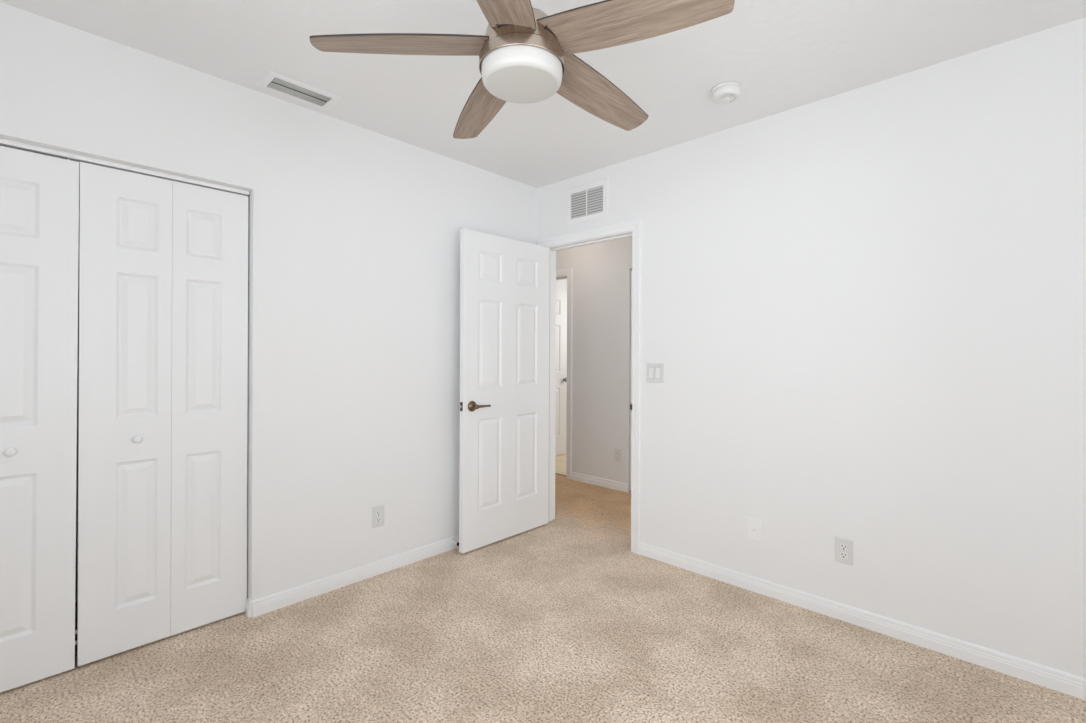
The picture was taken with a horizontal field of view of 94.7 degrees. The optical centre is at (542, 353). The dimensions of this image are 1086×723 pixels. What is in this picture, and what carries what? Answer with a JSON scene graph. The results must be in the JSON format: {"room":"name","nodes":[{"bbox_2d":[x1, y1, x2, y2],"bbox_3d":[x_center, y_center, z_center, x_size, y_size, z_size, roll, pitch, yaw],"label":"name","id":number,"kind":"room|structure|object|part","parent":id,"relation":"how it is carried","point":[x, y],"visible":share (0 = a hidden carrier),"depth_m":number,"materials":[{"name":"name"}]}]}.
{"room":"empty bedroom","nodes":[
{"label":"empty bedroom","id":0,"kind":"room"},
{"bbox_2d":[0,145,79,601],"bbox_3d":[-2.155,-0.003,2.207,0.735,2.467,1.595,0,0,44],"label":"wall","id":1,"kind":"structure","parent":0,"point":[0,145],"depth_m":2.48,"materials":[{"name":"white paint"}]},
{"bbox_2d":[0,2,566,600],"bbox_3d":[-0.725,0.003,4.462,2.000,2.467,7.065,0,0,44],"label":"wall","id":2,"kind":"structure","parent":0,"point":[354,231],"depth_m":2.56,"materials":[{"name":"white paint"}]},
{"bbox_2d":[0,146,78,692],"bbox_3d":[-2.013,0.230,1.731,0.064,1.981,0.588,0,0,44],"label":"door","id":3,"kind":"structure","parent":2,"relation":"in","point":[39,193],"depth_m":1.86,"materials":[{"name":"white paint"}]},
{"bbox_3d":[-1.920,0.355,1.805,0.032,0.033,0.033,0,0,44],"label":"knob","id":4,"kind":"part","parent":3,"relation":"part of","materials":[{"name":"white paint"}]},
{"bbox_2d":[0,138,248,195],"bbox_3d":[-1.813,-0.762,1.953,0.032,0.018,1.189,0,0,44],"label":"trim","id":5,"kind":"structure","parent":2,"relation":"attached to","point":[3,142],"depth_m":2.03,"materials":[{"name":"white paint"}]},
{"bbox_2d":[75,162,247,665],"bbox_3d":[-1.614,0.231,2.151,0.066,1.981,0.617,0,0,44],"label":"door","id":6,"kind":"structure","parent":2,"relation":"in","point":[163,333],"depth_m":2.13,"materials":[{"name":"white paint"}]},
{"bbox_3d":[-1.673,0.355,2.065,0.032,0.033,0.033,0,0,44],"label":"knob","id":7,"kind":"part","parent":6,"relation":"part of","materials":[{"name":"white paint"}]},
{"bbox_2d":[245,598,251,617],"bbox_3d":[-1.385,1.197,2.354,0.045,0.074,0.014,0,0,44],"label":"baseboard","id":8,"kind":"structure","parent":2,"relation":"attached to","point":[248,608],"depth_m":2.34,"materials":[{"name":"white paint"}]},
{"bbox_2d":[252,535,458,617],"bbox_3d":[-0.703,1.200,3.029,0.014,0.074,1.905,0,0,44],"label":"baseboard","id":9,"kind":"structure","parent":2,"relation":"attached to","point":[263,605],"depth_m":2.66,"materials":[{"name":"white paint"}]},
{"bbox_2d":[372,505,383,528],"bbox_3d":[-0.921,0.914,2.803,0.007,0.117,0.073,0,0,44],"label":"electrical outlet","id":10,"kind":"object","parent":2,"relation":"attached to","point":[378,511],"visible":1,"depth_m":2.80,"materials":[{"name":"white plastic"}]},
{"bbox_2d":[555,290,566,454],"bbox_3d":[0.037,0.232,5.873,0.090,1.990,0.762,0,0,44],"label":"door","id":11,"kind":"structure","parent":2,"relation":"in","point":[561,296],"depth_m":6.08,"materials":[{"name":"white paint"}]},
{"bbox_2d":[0,453,1085,722],"bbox_3d":[0.344,1.267,3.441,5.965,0.050,7.065,0,0,44],"label":"floor","id":12,"kind":"structure","parent":0,"point":[558,620],"depth_m":2.02,"materials":[{"name":"carpet"}]},
{"bbox_2d":[0,0,1085,187],"bbox_3d":[0.355,-1.256,3.441,5.965,0.060,7.065,0,0,44],"label":"ceiling","id":13,"kind":"structure","parent":0,"point":[785,55],"depth_m":2.07,"materials":[{"name":"white paint"}]},
{"bbox_2d":[255,70,342,110],"bbox_3d":[-1.145,-1.228,2.356,0.176,0.006,0.330,0,0,44],"label":"ceiling vent","id":14,"kind":"object","parent":13,"relation":"in","point":[272,81],"visible":1,"depth_m":2.34,"materials":[{"name":"white metal"}]},
{"bbox_2d":[310,0,734,138],"bbox_3d":[-0.029,-1.008,1.508,1.136,0.438,1.101,0,0,44],"label":"ceiling fan","id":15,"kind":"object","parent":13,"relation":"hanging from","point":[526,54],"visible":1,"depth_m":1.40,"materials":[{"name":"brown wood"}]},
{"bbox_3d":[-0.399,-0.886,1.440,0.505,0.006,0.153,-4,12,-6],"label":"blade","id":16,"kind":"part","parent":15,"relation":"part of","materials":[{"name":"brown wood"}]},
{"bbox_3d":[-0.206,-0.886,1.790,0.153,0.006,0.505,-13,1,-24],"label":"blade","id":17,"kind":"part","parent":15,"relation":"part of","materials":[{"name":"brown wood"}]},
{"bbox_3d":[-0.126,-0.885,1.149,0.153,0.006,0.505,13,6,11],"label":"blade","id":18,"kind":"part","parent":15,"relation":"part of","materials":[{"name":"brown wood"}]},
{"bbox_3d":[-0.062,-0.821,1.482,0.239,0.063,0.239,0,0,44],"label":"lamp shade","id":19,"kind":"part","parent":15,"relation":"part of","materials":[{"name":"white glass"}]},
{"bbox_3d":[0.186,-0.884,1.715,0.505,0.006,0.153,6,-16,-42],"label":"blade","id":20,"kind":"part","parent":15,"relation":"part of","materials":[{"name":"brown wood"}]},
{"bbox_3d":[0.236,-0.884,1.319,0.505,0.006,0.153,5,-10,30],"label":"blade","id":21,"kind":"part","parent":15,"relation":"part of","materials":[{"name":"brown wood"}]},
{"bbox_2d":[710,82,741,103],"bbox_3d":[0.850,-1.200,2.322,0.140,0.046,0.140,0,0,19],"label":"smoke detector","id":22,"kind":"object","parent":13,"relation":"attached to","point":[726,92],"visible":1,"depth_m":2.29,"materials":[{"name":"white plastic"}]},
{"bbox_2d":[556,237,631,491],"bbox_3d":[1.106,0.011,4.236,5.965,2.467,0.115,0,0,44],"label":"wall","id":23,"kind":"structure","parent":0,"point":[601,307],"depth_m":4.69,"materials":[{"name":"white paint"}]},
{"bbox_2d":[556,276,566,279],"bbox_3d":[-0.001,0.227,5.287,0.805,2.027,0.115,0,0,44],"label":"trim","id":24,"kind":"structure","parent":23,"relation":"attached to","point":[562,277],"depth_m":5.06,"materials":[{"name":"white paint"}]},
{"bbox_2d":[556,268,572,478],"bbox_3d":[-0.046,0.201,5.239,0.905,2.077,0.018,0,0,44],"label":"trim","id":25,"kind":"structure","parent":23,"relation":"attached to","point":[565,272],"depth_m":4.94,"materials":[{"name":"white paint"}]},
{"bbox_2d":[571,472,627,491],"bbox_3d":[0.518,1.205,4.701,0.660,0.074,0.014,0,0,44],"label":"baseboard","id":26,"kind":"structure","parent":23,"relation":"attached to","point":[615,485],"depth_m":4.68,"materials":[{"name":"white paint"}]},
{"bbox_2d":[614,448,620,461],"bbox_3d":[0.680,0.926,4.552,0.073,0.117,0.007,0,0,44],"label":"electrical outlet","id":27,"kind":"object","parent":23,"relation":"attached to","point":[617,454],"visible":1,"depth_m":4.55,"materials":[{"name":"white plastic"}]},
{"bbox_2d":[630,271,631,490],"bbox_3d":[1.057,0.250,4.218,0.760,1.966,0.062,0,0,44],"label":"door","id":28,"kind":"structure","parent":23,"relation":"in","point":[631,271],"depth_m":4.48,"materials":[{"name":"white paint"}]},
{"bbox_2d":[537,17,1085,677],"bbox_3d":[1.249,0.012,2.572,3.465,2.467,0.115,0,0,44],"label":"wall","id":29,"kind":"structure","parent":0,"point":[863,309],"depth_m":2.22,"materials":[{"name":"white paint"}]},
{"bbox_2d":[459,228,549,552],"bbox_3d":[-0.235,0.231,3.350,0.155,1.990,0.795,0,0,44],"label":"door","id":30,"kind":"structure","parent":29,"relation":"in","point":[504,463],"depth_m":3.29,"materials":[{"name":"white paint"}]},
{"bbox_3d":[-0.395,0.329,3.113,0.060,0.067,0.140,0,0,44],"label":"handle","id":31,"kind":"part","parent":30,"relation":"part of","materials":[{"name":"brown metal"}]},
{"bbox_2d":[555,356,555,424],"bbox_3d":[0.371,0.204,3.497,0.886,2.075,0.018,0,0,44],"label":"trim","id":32,"kind":"structure","parent":29,"relation":"attached to","point":[555,356],"depth_m":3.76,"materials":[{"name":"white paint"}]},
{"bbox_2d":[567,178,608,225],"bbox_3d":[0.296,-1.021,3.397,0.360,0.254,0.008,0,0,44],"label":"air vent","id":33,"kind":"object","parent":29,"relation":"in","point":[588,202],"visible":1,"depth_m":3.39,"materials":[{"name":"white metal"}]},
{"bbox_2d":[537,219,641,553],"bbox_3d":[0.280,0.204,3.401,0.886,2.075,0.018,0,0,44],"label":"trim","id":34,"kind":"structure","parent":29,"relation":"attached to","point":[635,226],"depth_m":3.12,"materials":[{"name":"white paint"}]},
{"bbox_2d":[548,231,631,520],"bbox_3d":[0.326,0.228,3.449,0.790,2.027,0.115,0,0,44],"label":"trim","id":35,"kind":"structure","parent":29,"relation":"attached to","point":[552,265],"depth_m":3.70,"materials":[{"name":"white paint"}]},
{"bbox_2d":[646,363,663,382],"bbox_3d":[0.676,0.119,3.029,0.117,0.117,0.010,0,0,44],"label":"light switch","id":36,"kind":"object","parent":29,"relation":"attached to","point":[655,371],"visible":1,"depth_m":3.03,"materials":[{"name":"white plastic"}]},
{"bbox_2d":[747,517,760,541],"bbox_3d":[1.106,0.923,2.620,0.070,0.114,0.006,0,0,44],"label":"wall plate","id":37,"kind":"object","parent":29,"relation":"attached to","point":[754,525],"visible":1,"depth_m":2.62,"materials":[{"name":"white paint"}]},
{"bbox_2d":[835,536,852,565],"bbox_3d":[1.404,0.923,2.336,0.073,0.117,0.007,0,0,44],"label":"electrical outlet","id":38,"kind":"object","parent":29,"relation":"attached to","point":[843,547],"visible":1,"depth_m":2.33,"materials":[{"name":"white plastic"}]},
{"bbox_2d":[840,543,847,549],"bbox_3d":[1.403,0.903,2.334,0.034,0.028,0.003,0,0,44],"label":"receptacle","id":39,"kind":"object","parent":38,"relation":"attached to","point":[843,546],"depth_m":2.33,"materials":[{"name":"white plastic"}]},
{"bbox_2d":[840,552,847,558],"bbox_3d":[1.403,0.942,2.334,0.034,0.028,0.003,0,0,44],"label":"receptacle","id":40,"kind":"object","parent":38,"relation":"attached to","point":[843,555],"depth_m":2.33,"materials":[{"name":"white plastic"}]},
{"bbox_2d":[639,542,1085,699],"bbox_3d":[1.485,1.210,2.254,2.447,0.074,0.014,0,0,44],"label":"baseboard","id":41,"kind":"structure","parent":29,"relation":"attached to","point":[1042,675],"depth_m":2.20,"materials":[{"name":"white paint"}]}
]}

